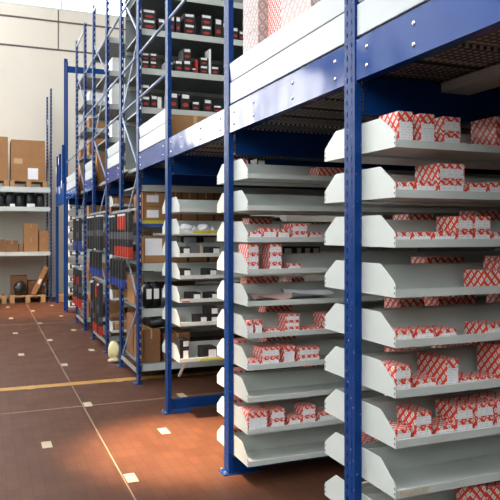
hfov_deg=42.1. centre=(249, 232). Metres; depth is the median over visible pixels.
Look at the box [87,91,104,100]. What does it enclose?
storage box
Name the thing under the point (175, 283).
carton
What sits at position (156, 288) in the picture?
canister
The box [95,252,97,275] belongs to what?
sleeve
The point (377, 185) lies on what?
tray
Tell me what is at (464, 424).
patterned box
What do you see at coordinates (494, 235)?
patterned box
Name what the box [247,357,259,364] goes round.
patterned box
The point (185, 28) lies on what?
box
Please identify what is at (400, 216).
patterned box
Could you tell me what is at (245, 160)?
patterned box
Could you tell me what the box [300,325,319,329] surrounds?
patterned box
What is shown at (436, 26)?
beam
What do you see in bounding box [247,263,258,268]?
patterned box
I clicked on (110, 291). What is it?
tray
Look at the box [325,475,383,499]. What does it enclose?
tray
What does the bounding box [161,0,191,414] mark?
post
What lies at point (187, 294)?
box
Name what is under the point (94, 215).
sleeve
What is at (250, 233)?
patterned box
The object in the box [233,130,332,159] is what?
cross beam
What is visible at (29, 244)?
carton
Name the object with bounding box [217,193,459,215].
tray
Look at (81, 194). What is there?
deck
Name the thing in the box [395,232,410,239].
patterned box
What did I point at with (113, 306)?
carton
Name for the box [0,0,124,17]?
window
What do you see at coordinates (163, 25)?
guard rail
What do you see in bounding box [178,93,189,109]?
box
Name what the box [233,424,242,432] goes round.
patterned box
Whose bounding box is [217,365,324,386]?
tray
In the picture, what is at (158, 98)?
box
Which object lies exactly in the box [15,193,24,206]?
bag
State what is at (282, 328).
patterned box
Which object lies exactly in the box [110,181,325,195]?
cross beam
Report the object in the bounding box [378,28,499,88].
deck
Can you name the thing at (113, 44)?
shelf
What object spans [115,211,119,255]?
sleeve
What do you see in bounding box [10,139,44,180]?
carton
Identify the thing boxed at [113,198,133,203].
carton
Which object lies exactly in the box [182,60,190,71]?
box
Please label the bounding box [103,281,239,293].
shelf
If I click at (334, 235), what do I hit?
tray
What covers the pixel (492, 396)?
patterned box
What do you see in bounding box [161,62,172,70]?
box
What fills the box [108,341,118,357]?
bag
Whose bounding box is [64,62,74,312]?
post
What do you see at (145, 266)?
shelf
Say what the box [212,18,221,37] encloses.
box
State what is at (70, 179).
kick plate
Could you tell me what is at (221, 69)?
box
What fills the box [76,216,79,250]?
sleeve
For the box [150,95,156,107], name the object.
box
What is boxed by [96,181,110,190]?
deck
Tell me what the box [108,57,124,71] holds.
storage box
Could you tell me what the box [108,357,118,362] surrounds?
packet
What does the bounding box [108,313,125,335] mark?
carton
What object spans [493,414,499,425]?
patterned box
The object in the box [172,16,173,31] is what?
box
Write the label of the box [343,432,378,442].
patterned box
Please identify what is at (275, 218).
tray
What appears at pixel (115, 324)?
carton
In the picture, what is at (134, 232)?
carton
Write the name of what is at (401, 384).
patterned box
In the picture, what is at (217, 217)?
carton
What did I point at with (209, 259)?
carton
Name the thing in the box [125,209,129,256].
sleeve
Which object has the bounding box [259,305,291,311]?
patterned box
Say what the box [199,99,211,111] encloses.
box
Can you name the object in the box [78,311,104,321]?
shelf
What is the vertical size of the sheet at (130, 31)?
2.540 m
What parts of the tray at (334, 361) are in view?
plate, panel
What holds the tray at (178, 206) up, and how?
attached to the post at (168, 3)
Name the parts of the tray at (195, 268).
plate, panel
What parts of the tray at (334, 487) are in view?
plate, panel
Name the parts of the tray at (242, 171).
plate, panel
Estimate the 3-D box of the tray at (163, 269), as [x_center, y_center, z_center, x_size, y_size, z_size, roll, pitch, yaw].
[0.363,0.328,6.390,2.434,0.133,0.295,0,0,-22]
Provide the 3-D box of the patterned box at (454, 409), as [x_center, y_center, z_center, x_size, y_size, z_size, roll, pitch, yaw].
[0.886,0.765,2.825,0.091,0.061,0.141,0,0,-22]
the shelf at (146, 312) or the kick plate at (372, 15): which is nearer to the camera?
the kick plate at (372, 15)
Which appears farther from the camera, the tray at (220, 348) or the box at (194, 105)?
the box at (194, 105)
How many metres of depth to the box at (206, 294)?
5.68 m
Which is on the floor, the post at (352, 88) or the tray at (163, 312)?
the post at (352, 88)
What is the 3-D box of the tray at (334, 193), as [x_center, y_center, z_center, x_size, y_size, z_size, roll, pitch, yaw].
[1.544,-0.210,3.470,2.434,0.133,0.295,0,0,-22]
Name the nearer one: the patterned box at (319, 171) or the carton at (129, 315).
the patterned box at (319, 171)
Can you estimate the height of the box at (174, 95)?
0.186 m
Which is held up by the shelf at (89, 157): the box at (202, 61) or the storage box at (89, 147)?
the storage box at (89, 147)
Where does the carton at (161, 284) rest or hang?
on the shelf at (207, 283)
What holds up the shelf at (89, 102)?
attached to the frame at (84, 32)
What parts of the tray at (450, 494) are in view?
plate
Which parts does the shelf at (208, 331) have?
panel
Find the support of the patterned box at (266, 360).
on the tray at (241, 353)
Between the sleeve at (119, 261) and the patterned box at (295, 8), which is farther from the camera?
the sleeve at (119, 261)
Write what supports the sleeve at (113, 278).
hanging from the hook rail
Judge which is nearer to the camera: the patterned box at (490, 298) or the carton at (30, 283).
the patterned box at (490, 298)
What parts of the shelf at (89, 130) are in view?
panel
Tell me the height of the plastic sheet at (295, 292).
0.054 m
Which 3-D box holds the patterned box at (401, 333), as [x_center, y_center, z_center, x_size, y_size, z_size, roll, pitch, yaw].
[0.611,0.425,2.692,0.081,0.056,0.101,0,0,-22]
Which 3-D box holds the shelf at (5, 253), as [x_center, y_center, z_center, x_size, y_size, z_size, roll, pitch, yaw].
[-8.653,0.475,14.002,8.260,0.090,1.050,0,0,-22]
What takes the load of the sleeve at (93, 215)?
hanging from the hook rail
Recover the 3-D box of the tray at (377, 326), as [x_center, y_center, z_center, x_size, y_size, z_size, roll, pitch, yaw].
[1.655,0.395,3.197,2.434,0.133,0.295,0,0,-22]
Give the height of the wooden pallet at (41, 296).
0.160 m
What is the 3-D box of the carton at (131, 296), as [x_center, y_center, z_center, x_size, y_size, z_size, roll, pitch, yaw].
[-1.331,0.644,7.562,0.115,0.331,0.422,0,0,-22]
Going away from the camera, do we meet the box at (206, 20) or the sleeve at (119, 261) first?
the box at (206, 20)
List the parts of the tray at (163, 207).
plate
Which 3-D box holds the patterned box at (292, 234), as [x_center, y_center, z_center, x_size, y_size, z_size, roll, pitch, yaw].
[0.299,0.022,4.303,0.118,0.055,0.141,0,0,-22]
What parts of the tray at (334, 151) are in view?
plate, panel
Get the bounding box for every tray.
[68,204,104,210]
[68,226,161,232]
[68,250,104,256]
[68,263,109,269]
[68,286,104,293]
[68,300,83,307]
[109,197,133,206]
[109,272,281,282]
[109,288,164,300]
[109,320,217,332]
[133,217,280,220]
[133,235,216,243]
[162,201,392,215]
[162,221,164,233]
[162,242,223,254]
[162,263,204,275]
[162,285,211,297]
[162,305,243,318]
[162,333,332,352]
[172,197,343,214]
[172,219,331,233]
[172,241,416,256]
[172,263,325,278]
[172,285,223,302]
[172,300,383,326]
[172,333,343,376]
[217,164,328,187]
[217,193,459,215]
[217,222,223,240]
[217,248,499,270]
[217,280,324,299]
[217,301,485,328]
[217,336,343,357]
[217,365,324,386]
[217,390,374,415]
[217,425,246,444]
[233,159,499,183]
[233,190,499,213]
[233,221,329,241]
[233,251,499,273]
[233,282,485,306]
[233,302,485,338]
[233,338,430,370]
[233,368,372,402]
[233,391,383,434]
[233,423,343,466]
[325,129,499,169]
[325,173,499,206]
[325,217,343,245]
[325,260,482,289]
[325,302,499,333]
[325,345,476,377]
[325,387,499,420]
[325,432,388,464]
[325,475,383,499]
[362,118,499,160]
[362,167,499,202]
[362,215,499,247]
[362,262,499,297]
[362,304,499,347]
[362,348,499,398]
[362,388,499,448]
[362,488,455,499]
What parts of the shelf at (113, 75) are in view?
panel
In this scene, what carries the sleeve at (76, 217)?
hanging from the hook rail
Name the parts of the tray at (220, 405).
plate, panel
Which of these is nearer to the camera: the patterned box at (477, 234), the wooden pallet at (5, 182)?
the patterned box at (477, 234)
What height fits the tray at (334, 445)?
0.133 m
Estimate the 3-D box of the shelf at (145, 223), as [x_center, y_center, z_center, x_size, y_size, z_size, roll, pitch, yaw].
[-0.218,-0.100,7.826,2.433,0.070,0.976,0,0,-22]
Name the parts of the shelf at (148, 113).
panel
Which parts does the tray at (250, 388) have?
plate, panel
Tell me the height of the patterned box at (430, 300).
0.134 m
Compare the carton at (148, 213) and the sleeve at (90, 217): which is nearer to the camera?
the carton at (148, 213)
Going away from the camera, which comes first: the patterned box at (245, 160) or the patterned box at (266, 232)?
the patterned box at (266, 232)
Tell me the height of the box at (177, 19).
0.185 m
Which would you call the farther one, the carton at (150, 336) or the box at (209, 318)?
the carton at (150, 336)
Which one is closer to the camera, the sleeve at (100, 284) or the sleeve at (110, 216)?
the sleeve at (110, 216)
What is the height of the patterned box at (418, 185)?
0.061 m
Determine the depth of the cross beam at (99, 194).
10.77 m
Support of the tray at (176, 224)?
attached to the post at (168, 3)
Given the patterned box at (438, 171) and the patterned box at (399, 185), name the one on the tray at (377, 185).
the patterned box at (399, 185)
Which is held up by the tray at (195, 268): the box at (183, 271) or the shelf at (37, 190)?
the box at (183, 271)
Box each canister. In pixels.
[140,281,152,307]
[151,281,160,307]
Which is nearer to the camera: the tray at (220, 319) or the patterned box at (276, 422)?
the patterned box at (276, 422)
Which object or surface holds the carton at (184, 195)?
on the shelf at (145, 223)
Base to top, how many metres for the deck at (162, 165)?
0.050 m
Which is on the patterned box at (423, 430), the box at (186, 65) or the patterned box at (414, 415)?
the patterned box at (414, 415)
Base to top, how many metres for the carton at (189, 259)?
0.231 m
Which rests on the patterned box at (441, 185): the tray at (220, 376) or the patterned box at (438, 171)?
the patterned box at (438, 171)
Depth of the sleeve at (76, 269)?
11.29 m
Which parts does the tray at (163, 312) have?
panel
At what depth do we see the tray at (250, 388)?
4.40 m
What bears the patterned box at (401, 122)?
on the tray at (378, 138)
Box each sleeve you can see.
[73,217,75,249]
[73,266,75,303]
[75,217,76,249]
[75,267,77,304]
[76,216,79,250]
[76,267,79,305]
[78,216,81,250]
[78,268,81,307]
[87,216,88,248]
[89,213,92,248]
[89,249,92,272]
[90,277,93,327]
[92,215,93,249]
[92,250,95,274]
[93,278,95,329]
[94,215,95,249]
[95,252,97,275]
[95,281,97,331]
[96,212,98,249]
[97,212,99,249]
[97,282,99,333]
[98,253,101,276]
[99,214,102,250]
[99,280,102,335]
[109,212,113,254]
[110,255,113,283]
[112,214,114,254]
[112,256,116,284]
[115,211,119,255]
[115,256,119,285]
[117,213,120,255]
[118,257,122,286]
[120,210,124,256]
[121,257,125,287]
[122,213,124,256]
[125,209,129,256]
[127,209,132,257]
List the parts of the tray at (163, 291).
plate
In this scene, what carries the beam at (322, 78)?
attached to the post at (352, 88)
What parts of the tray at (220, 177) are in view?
plate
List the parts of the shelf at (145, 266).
panel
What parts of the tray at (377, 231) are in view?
plate, panel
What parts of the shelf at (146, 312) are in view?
panel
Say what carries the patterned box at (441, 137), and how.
on the tray at (378, 138)
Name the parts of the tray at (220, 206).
plate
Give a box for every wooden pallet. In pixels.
[0,180,7,185]
[0,294,5,303]
[9,180,46,186]
[9,292,44,302]
[59,292,89,301]
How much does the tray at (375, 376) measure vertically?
0.133 m
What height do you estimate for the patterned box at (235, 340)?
0.119 m
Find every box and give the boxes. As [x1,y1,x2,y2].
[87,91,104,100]
[87,118,104,127]
[87,138,104,154]
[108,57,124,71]
[108,83,124,103]
[108,120,124,137]
[140,9,155,20]
[140,19,155,29]
[140,53,148,60]
[140,60,148,68]
[140,84,149,95]
[140,96,149,107]
[149,53,156,61]
[149,61,156,68]
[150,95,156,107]
[156,18,164,30]
[157,97,160,107]
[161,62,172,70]
[164,92,177,108]
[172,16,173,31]
[173,60,181,70]
[174,16,179,32]
[175,337,188,348]
[177,236,198,242]
[177,347,188,358]
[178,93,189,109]
[178,268,190,274]
[179,48,190,60]
[179,247,189,252]
[180,13,194,26]
[180,24,194,34]
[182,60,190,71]
[184,291,200,298]
[190,101,198,110]
[192,314,206,321]
[196,14,211,29]
[196,25,211,36]
[197,57,207,66]
[198,65,207,73]
[198,344,216,356]
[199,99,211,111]
[199,236,218,242]
[200,268,216,274]
[202,291,216,297]
[202,305,217,315]
[207,315,217,320]
[209,247,219,252]
[211,66,218,74]
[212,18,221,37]
[212,105,221,111]
[219,64,223,74]
[222,22,223,37]
[233,27,237,39]
[233,158,247,163]
[233,338,250,342]
[233,367,245,372]
[233,395,244,402]
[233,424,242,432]
[238,31,243,39]
[239,244,258,253]
[239,405,267,428]
[240,276,259,283]
[242,218,271,223]
[242,253,258,262]
[243,0,267,16]
[243,5,267,37]
[243,27,267,53]
[244,320,252,332]
[247,231,261,236]
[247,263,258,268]
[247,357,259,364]
[250,319,261,332]
[251,159,265,164]
[253,343,279,357]
[253,354,279,363]
[257,228,276,236]
[257,275,278,282]
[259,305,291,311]
[260,336,295,341]
[262,244,281,252]
[262,253,281,262]
[262,262,281,268]
[262,326,280,331]
[264,404,284,419]
[268,0,281,36]
[268,418,284,426]
[275,342,294,362]
[277,229,289,236]
[278,312,299,320]
[278,319,299,327]
[278,325,299,330]
[281,0,293,8]
[281,0,320,27]
[282,246,292,252]
[282,263,300,267]
[283,224,307,231]
[284,276,304,281]
[285,412,300,424]
[290,232,307,236]
[293,246,301,252]
[294,401,315,415]
[294,412,315,422]
[295,344,319,355]
[295,355,319,360]
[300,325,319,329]
[301,246,310,252]
[308,232,322,236]
[309,167,343,175]
[310,246,319,252]
[313,311,328,322]
[313,321,324,328]
[316,407,335,420]
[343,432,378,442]
[379,111,412,139]
[381,360,410,380]
[384,297,423,307]
[384,347,420,351]
[388,420,410,438]
[392,327,412,338]
[393,214,432,219]
[394,379,410,388]
[395,182,413,189]
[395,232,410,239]
[397,404,431,426]
[397,419,431,436]
[402,326,434,337]
[405,181,435,189]
[410,232,431,238]
[411,256,463,262]
[411,373,436,387]
[413,113,434,140]
[415,163,464,181]
[417,351,458,384]
[423,296,454,305]
[423,325,456,336]
[425,180,464,190]
[431,232,455,238]
[431,343,468,347]
[431,417,454,433]
[435,116,460,133]
[435,132,460,142]
[435,397,472,420]
[435,413,472,430]
[436,216,472,230]
[436,231,472,238]
[446,294,475,303]
[455,395,493,417]
[456,484,485,499]
[459,372,477,382]
[460,211,499,220]
[464,269,499,286]
[464,320,499,333]
[465,183,486,191]
[465,371,497,380]
[470,230,490,238]
[471,116,499,145]
[473,216,490,229]
[473,416,493,427]
[474,391,499,414]
[477,340,499,377]
[482,481,499,499]
[483,260,499,269]
[485,182,499,191]
[485,255,499,260]
[486,293,499,302]
[491,232,499,238]
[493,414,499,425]
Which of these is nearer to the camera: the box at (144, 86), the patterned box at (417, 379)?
the patterned box at (417, 379)
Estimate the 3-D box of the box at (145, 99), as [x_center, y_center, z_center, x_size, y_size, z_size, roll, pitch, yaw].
[-1.156,-1.412,7.083,0.087,0.124,0.201,0,0,-22]
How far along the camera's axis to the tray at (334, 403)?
3.04 m
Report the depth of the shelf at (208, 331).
9.31 m
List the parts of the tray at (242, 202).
plate, panel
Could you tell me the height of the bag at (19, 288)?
0.342 m
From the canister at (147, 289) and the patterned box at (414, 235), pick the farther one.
the canister at (147, 289)
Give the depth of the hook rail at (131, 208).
7.44 m
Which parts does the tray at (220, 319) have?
plate, panel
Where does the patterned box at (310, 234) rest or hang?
on the tray at (240, 234)
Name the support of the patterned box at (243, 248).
on the patterned box at (250, 258)
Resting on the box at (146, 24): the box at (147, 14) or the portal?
the box at (147, 14)
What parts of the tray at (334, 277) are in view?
plate, panel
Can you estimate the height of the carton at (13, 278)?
0.439 m
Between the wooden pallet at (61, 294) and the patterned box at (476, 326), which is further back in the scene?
the wooden pallet at (61, 294)
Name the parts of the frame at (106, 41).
rail, rail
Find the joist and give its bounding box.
[441,64,499,94]
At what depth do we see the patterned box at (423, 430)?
2.68 m
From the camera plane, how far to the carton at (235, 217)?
7.37 m
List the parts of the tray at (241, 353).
plate, panel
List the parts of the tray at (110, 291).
plate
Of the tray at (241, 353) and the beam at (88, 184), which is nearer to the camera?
the tray at (241, 353)
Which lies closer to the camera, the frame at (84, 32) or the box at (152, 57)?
the box at (152, 57)
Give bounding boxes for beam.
[67,187,74,199]
[69,199,104,204]
[85,178,91,192]
[87,191,133,201]
[107,164,122,183]
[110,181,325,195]
[139,140,164,169]
[142,168,326,188]
[168,109,223,157]
[172,155,499,175]
[172,394,234,408]
[229,47,343,132]
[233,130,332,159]
[233,456,329,470]
[356,0,499,81]
[362,77,499,123]
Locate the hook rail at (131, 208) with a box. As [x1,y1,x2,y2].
[112,208,136,213]
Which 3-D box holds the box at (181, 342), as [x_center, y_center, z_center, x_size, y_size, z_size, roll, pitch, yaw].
[-0.590,0.950,5.631,0.084,0.076,0.151,0,0,-22]
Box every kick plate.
[67,172,74,190]
[85,160,91,180]
[107,141,121,169]
[139,109,164,152]
[230,0,343,104]
[357,0,431,37]
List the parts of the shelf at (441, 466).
plate, panel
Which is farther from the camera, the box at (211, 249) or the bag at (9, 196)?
the bag at (9, 196)
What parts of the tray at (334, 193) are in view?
plate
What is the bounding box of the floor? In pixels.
[0,296,366,499]
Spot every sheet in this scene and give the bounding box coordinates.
[125,0,242,169]
[247,293,292,299]
[281,288,333,296]
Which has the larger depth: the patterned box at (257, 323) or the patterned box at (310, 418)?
the patterned box at (310, 418)
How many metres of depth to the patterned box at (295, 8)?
3.70 m
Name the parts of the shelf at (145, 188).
panel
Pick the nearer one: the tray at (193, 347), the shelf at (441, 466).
the shelf at (441, 466)
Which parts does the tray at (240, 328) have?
plate, panel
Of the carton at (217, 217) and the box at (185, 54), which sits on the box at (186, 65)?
the box at (185, 54)
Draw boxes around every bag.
[0,193,4,205]
[5,192,14,206]
[13,281,26,295]
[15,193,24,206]
[25,192,34,206]
[35,194,44,206]
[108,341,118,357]
[142,316,164,327]
[180,224,192,229]
[197,223,209,229]
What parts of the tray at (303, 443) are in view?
plate, panel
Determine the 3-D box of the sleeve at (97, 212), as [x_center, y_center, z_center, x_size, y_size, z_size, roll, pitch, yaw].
[-2.137,-0.026,9.133,0.059,0.532,0.037,0,0,-22]
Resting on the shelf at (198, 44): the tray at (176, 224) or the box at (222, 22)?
the box at (222, 22)
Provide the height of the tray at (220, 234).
0.133 m
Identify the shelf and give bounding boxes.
[0,186,49,194]
[0,206,49,212]
[0,251,49,255]
[78,73,103,90]
[78,100,104,115]
[78,127,104,139]
[78,155,124,165]
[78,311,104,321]
[82,277,221,285]
[96,37,124,63]
[96,70,124,92]
[96,104,124,122]
[96,137,124,152]
[103,214,272,220]
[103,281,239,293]
[103,325,234,341]
[124,185,324,195]
[124,299,239,316]
[124,349,233,370]
[125,260,216,270]
[126,0,242,31]
[126,28,242,64]
[126,68,223,97]
[126,107,217,125]
[133,220,300,227]
[362,434,499,498]
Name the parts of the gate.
gate leg, gate leg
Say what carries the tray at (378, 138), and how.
attached to the post at (352, 88)
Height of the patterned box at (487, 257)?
0.134 m
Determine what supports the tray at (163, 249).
attached to the post at (168, 3)
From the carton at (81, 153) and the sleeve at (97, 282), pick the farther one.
the carton at (81, 153)
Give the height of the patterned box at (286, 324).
0.042 m
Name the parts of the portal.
portal post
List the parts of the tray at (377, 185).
plate, panel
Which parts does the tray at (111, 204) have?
plate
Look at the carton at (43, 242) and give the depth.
15.09 m
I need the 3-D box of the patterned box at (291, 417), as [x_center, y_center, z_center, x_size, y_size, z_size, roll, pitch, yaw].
[0.269,1.229,4.280,0.088,0.062,0.121,0,0,-22]
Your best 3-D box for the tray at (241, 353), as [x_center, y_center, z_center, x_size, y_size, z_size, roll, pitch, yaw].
[1.059,0.799,4.670,2.434,0.133,0.295,0,0,-22]
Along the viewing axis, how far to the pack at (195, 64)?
7.21 m
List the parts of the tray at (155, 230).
panel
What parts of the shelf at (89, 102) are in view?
panel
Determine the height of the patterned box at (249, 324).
0.096 m
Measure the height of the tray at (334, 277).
0.133 m
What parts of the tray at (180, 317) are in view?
plate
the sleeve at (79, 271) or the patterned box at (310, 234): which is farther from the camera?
the sleeve at (79, 271)
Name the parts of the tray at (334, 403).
plate, panel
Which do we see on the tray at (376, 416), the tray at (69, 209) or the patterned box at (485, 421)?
the patterned box at (485, 421)
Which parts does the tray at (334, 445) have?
plate, panel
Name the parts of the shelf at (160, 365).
panel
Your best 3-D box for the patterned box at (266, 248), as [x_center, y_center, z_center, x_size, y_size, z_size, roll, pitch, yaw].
[0.141,0.101,4.228,0.090,0.060,0.121,0,0,-22]
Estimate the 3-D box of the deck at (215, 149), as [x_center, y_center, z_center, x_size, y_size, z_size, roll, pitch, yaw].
[2.575,-0.722,6.285,6.345,0.050,1.556,0,0,-22]
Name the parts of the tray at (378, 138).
plate, panel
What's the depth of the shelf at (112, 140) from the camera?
9.40 m
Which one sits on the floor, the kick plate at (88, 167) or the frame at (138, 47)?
the frame at (138, 47)
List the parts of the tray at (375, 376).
plate, panel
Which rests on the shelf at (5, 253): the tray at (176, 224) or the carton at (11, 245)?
the carton at (11, 245)
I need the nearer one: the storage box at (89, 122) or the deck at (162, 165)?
the deck at (162, 165)
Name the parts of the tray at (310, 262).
plate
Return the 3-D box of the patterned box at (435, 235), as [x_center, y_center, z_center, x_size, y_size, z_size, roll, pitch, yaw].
[0.798,0.023,2.763,0.116,0.053,0.091,0,0,-22]
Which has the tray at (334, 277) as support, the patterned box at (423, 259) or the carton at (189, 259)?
the patterned box at (423, 259)
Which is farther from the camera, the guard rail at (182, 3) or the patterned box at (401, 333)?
the guard rail at (182, 3)
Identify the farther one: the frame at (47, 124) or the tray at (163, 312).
the frame at (47, 124)
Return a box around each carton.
[0,136,7,179]
[0,239,4,251]
[6,240,17,251]
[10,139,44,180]
[10,275,26,294]
[18,244,22,251]
[23,223,37,237]
[23,238,37,251]
[27,280,38,293]
[31,266,47,294]
[38,230,48,236]
[38,237,48,251]
[40,274,47,292]
[78,149,83,192]
[87,206,104,216]
[87,262,104,280]
[87,300,89,316]
[96,152,104,184]
[103,295,124,315]
[108,196,128,214]
[108,270,135,289]
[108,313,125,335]
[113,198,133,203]
[113,290,126,297]
[113,321,125,329]
[125,307,135,312]
[126,311,142,355]
[127,273,143,304]
[128,266,153,271]
[133,231,152,234]
[134,192,164,207]
[134,206,164,220]
[134,324,159,362]
[140,237,164,262]
[144,281,164,287]
[159,327,189,360]
[161,192,180,220]
[172,114,207,135]
[172,256,186,262]
[172,281,194,285]
[180,192,196,220]
[187,257,206,261]
[196,193,213,220]
[207,241,223,261]
[213,193,223,220]
[233,215,249,220]
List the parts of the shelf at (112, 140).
panel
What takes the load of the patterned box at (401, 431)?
on the tray at (376, 416)
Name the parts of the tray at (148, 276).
panel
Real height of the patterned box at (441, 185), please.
0.069 m
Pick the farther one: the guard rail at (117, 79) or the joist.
the guard rail at (117, 79)
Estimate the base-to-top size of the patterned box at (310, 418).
0.061 m
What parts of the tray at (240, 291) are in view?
plate, panel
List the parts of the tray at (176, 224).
plate, panel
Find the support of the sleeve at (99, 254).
hanging from the hook rail
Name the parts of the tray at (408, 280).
plate, panel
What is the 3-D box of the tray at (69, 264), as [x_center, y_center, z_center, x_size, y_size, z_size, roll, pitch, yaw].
[-2.501,0.663,13.468,2.434,0.133,0.295,0,0,-22]
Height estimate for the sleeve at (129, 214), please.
0.532 m
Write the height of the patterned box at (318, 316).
0.061 m
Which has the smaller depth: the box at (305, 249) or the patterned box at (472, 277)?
the patterned box at (472, 277)
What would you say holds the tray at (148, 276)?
attached to the frame at (106, 41)
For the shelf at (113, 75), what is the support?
attached to the frame at (106, 41)
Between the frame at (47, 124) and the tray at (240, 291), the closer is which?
the tray at (240, 291)
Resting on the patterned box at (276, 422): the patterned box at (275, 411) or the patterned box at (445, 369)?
the patterned box at (275, 411)
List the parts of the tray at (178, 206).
plate, panel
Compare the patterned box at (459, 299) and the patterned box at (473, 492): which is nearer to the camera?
the patterned box at (473, 492)
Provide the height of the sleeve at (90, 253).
0.362 m
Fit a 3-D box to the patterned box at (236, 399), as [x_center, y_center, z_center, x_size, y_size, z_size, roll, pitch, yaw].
[-0.096,1.195,4.481,0.088,0.129,0.130,0,0,-22]
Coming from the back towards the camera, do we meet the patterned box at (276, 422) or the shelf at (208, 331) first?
the shelf at (208, 331)
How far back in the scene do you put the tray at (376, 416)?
2.76 m
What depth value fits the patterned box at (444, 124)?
2.74 m
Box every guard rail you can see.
[107,17,118,36]
[107,77,118,91]
[107,115,118,126]
[139,22,164,53]
[139,74,164,98]
[168,0,186,19]
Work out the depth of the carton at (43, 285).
15.37 m
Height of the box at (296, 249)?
0.156 m
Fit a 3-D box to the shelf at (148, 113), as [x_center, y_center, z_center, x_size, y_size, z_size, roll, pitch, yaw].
[0.100,-1.317,7.934,3.063,0.065,0.874,0,0,-22]
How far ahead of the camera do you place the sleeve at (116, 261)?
7.71 m
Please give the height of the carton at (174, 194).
0.341 m
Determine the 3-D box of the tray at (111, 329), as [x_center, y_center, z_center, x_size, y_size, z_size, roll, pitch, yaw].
[-0.716,1.234,9.055,2.434,0.133,0.295,0,0,-22]
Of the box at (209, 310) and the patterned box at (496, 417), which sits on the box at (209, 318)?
the box at (209, 310)
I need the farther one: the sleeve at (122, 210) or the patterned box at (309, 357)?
the sleeve at (122, 210)
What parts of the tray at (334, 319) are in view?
plate, panel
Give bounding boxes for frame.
[45,88,51,301]
[73,22,87,330]
[90,0,108,352]
[116,0,142,384]
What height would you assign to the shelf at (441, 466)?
0.133 m
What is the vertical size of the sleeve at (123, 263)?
0.352 m
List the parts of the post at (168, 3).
plate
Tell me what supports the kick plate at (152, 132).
on the beam at (155, 155)
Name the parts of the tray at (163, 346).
panel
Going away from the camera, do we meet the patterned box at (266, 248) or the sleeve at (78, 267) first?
the patterned box at (266, 248)
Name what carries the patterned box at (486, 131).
on the tray at (378, 138)
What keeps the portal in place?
on the floor
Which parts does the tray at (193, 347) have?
plate, panel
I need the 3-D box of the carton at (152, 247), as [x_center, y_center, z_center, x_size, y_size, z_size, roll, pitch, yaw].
[-1.098,0.185,7.192,0.242,0.280,0.402,0,0,-22]
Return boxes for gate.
[56,145,65,310]
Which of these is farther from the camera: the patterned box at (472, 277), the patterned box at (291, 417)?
the patterned box at (291, 417)
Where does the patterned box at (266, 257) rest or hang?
on the patterned box at (265, 265)
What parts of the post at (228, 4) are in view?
plate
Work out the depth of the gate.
14.22 m
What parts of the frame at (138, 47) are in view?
rail, rail, rail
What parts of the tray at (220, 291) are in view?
plate, panel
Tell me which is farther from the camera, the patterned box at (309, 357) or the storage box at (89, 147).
the storage box at (89, 147)
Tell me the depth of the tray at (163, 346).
5.99 m
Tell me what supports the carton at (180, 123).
on the deck
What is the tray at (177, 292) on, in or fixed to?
attached to the post at (168, 3)
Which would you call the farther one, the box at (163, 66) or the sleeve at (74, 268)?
the sleeve at (74, 268)
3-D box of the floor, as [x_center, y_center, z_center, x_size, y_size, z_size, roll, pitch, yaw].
[-2.241,1.699,5.539,16.000,0.201,21.950,0,0,-22]
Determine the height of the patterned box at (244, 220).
0.154 m
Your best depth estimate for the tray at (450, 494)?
2.96 m
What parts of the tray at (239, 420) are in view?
plate, panel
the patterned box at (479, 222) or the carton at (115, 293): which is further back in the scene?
the carton at (115, 293)
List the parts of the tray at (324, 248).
plate, panel, plate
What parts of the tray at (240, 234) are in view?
plate, panel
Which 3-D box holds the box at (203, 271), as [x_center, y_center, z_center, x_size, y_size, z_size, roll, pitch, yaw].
[-0.365,0.349,5.728,0.101,0.073,0.161,0,0,-22]
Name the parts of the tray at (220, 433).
plate, panel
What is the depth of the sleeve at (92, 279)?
9.58 m
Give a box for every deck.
[73,190,87,198]
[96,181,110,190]
[118,168,142,181]
[151,158,172,168]
[183,133,489,169]
[246,81,470,134]
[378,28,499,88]
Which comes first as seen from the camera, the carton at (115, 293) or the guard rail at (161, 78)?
the guard rail at (161, 78)
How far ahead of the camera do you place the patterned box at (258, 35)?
4.25 m
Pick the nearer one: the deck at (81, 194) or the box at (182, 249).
the box at (182, 249)
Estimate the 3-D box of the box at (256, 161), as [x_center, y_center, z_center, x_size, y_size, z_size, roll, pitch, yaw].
[0.057,-0.433,4.553,0.068,0.160,0.121,0,0,-22]
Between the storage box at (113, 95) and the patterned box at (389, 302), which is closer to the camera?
the patterned box at (389, 302)
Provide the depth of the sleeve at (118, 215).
7.58 m
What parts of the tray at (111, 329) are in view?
plate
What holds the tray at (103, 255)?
attached to the post at (66, 62)
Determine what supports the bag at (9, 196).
on the shelf at (2, 208)
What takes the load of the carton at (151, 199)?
on the carton at (148, 213)
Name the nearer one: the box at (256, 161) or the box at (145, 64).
the box at (256, 161)
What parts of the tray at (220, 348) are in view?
plate, panel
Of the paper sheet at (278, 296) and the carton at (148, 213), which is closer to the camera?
the paper sheet at (278, 296)
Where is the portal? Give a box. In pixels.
[64,58,104,182]
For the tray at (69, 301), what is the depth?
12.98 m
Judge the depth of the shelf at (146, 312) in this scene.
7.26 m
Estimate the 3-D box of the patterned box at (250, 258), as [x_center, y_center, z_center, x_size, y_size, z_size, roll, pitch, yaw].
[-0.009,0.161,4.189,0.077,0.060,0.161,0,0,-22]
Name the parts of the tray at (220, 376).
plate, panel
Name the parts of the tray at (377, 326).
plate, panel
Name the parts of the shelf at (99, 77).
panel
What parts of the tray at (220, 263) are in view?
plate, panel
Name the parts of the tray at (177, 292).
plate, panel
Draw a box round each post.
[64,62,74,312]
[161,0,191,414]
[219,0,259,475]
[344,0,361,499]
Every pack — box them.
[186,245,198,252]
[192,60,197,72]
[199,245,202,252]
[203,247,208,252]
[205,49,210,73]
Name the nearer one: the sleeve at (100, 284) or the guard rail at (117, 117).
the guard rail at (117, 117)
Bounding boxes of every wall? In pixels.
[0,3,286,298]
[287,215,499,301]
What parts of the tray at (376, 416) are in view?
plate, panel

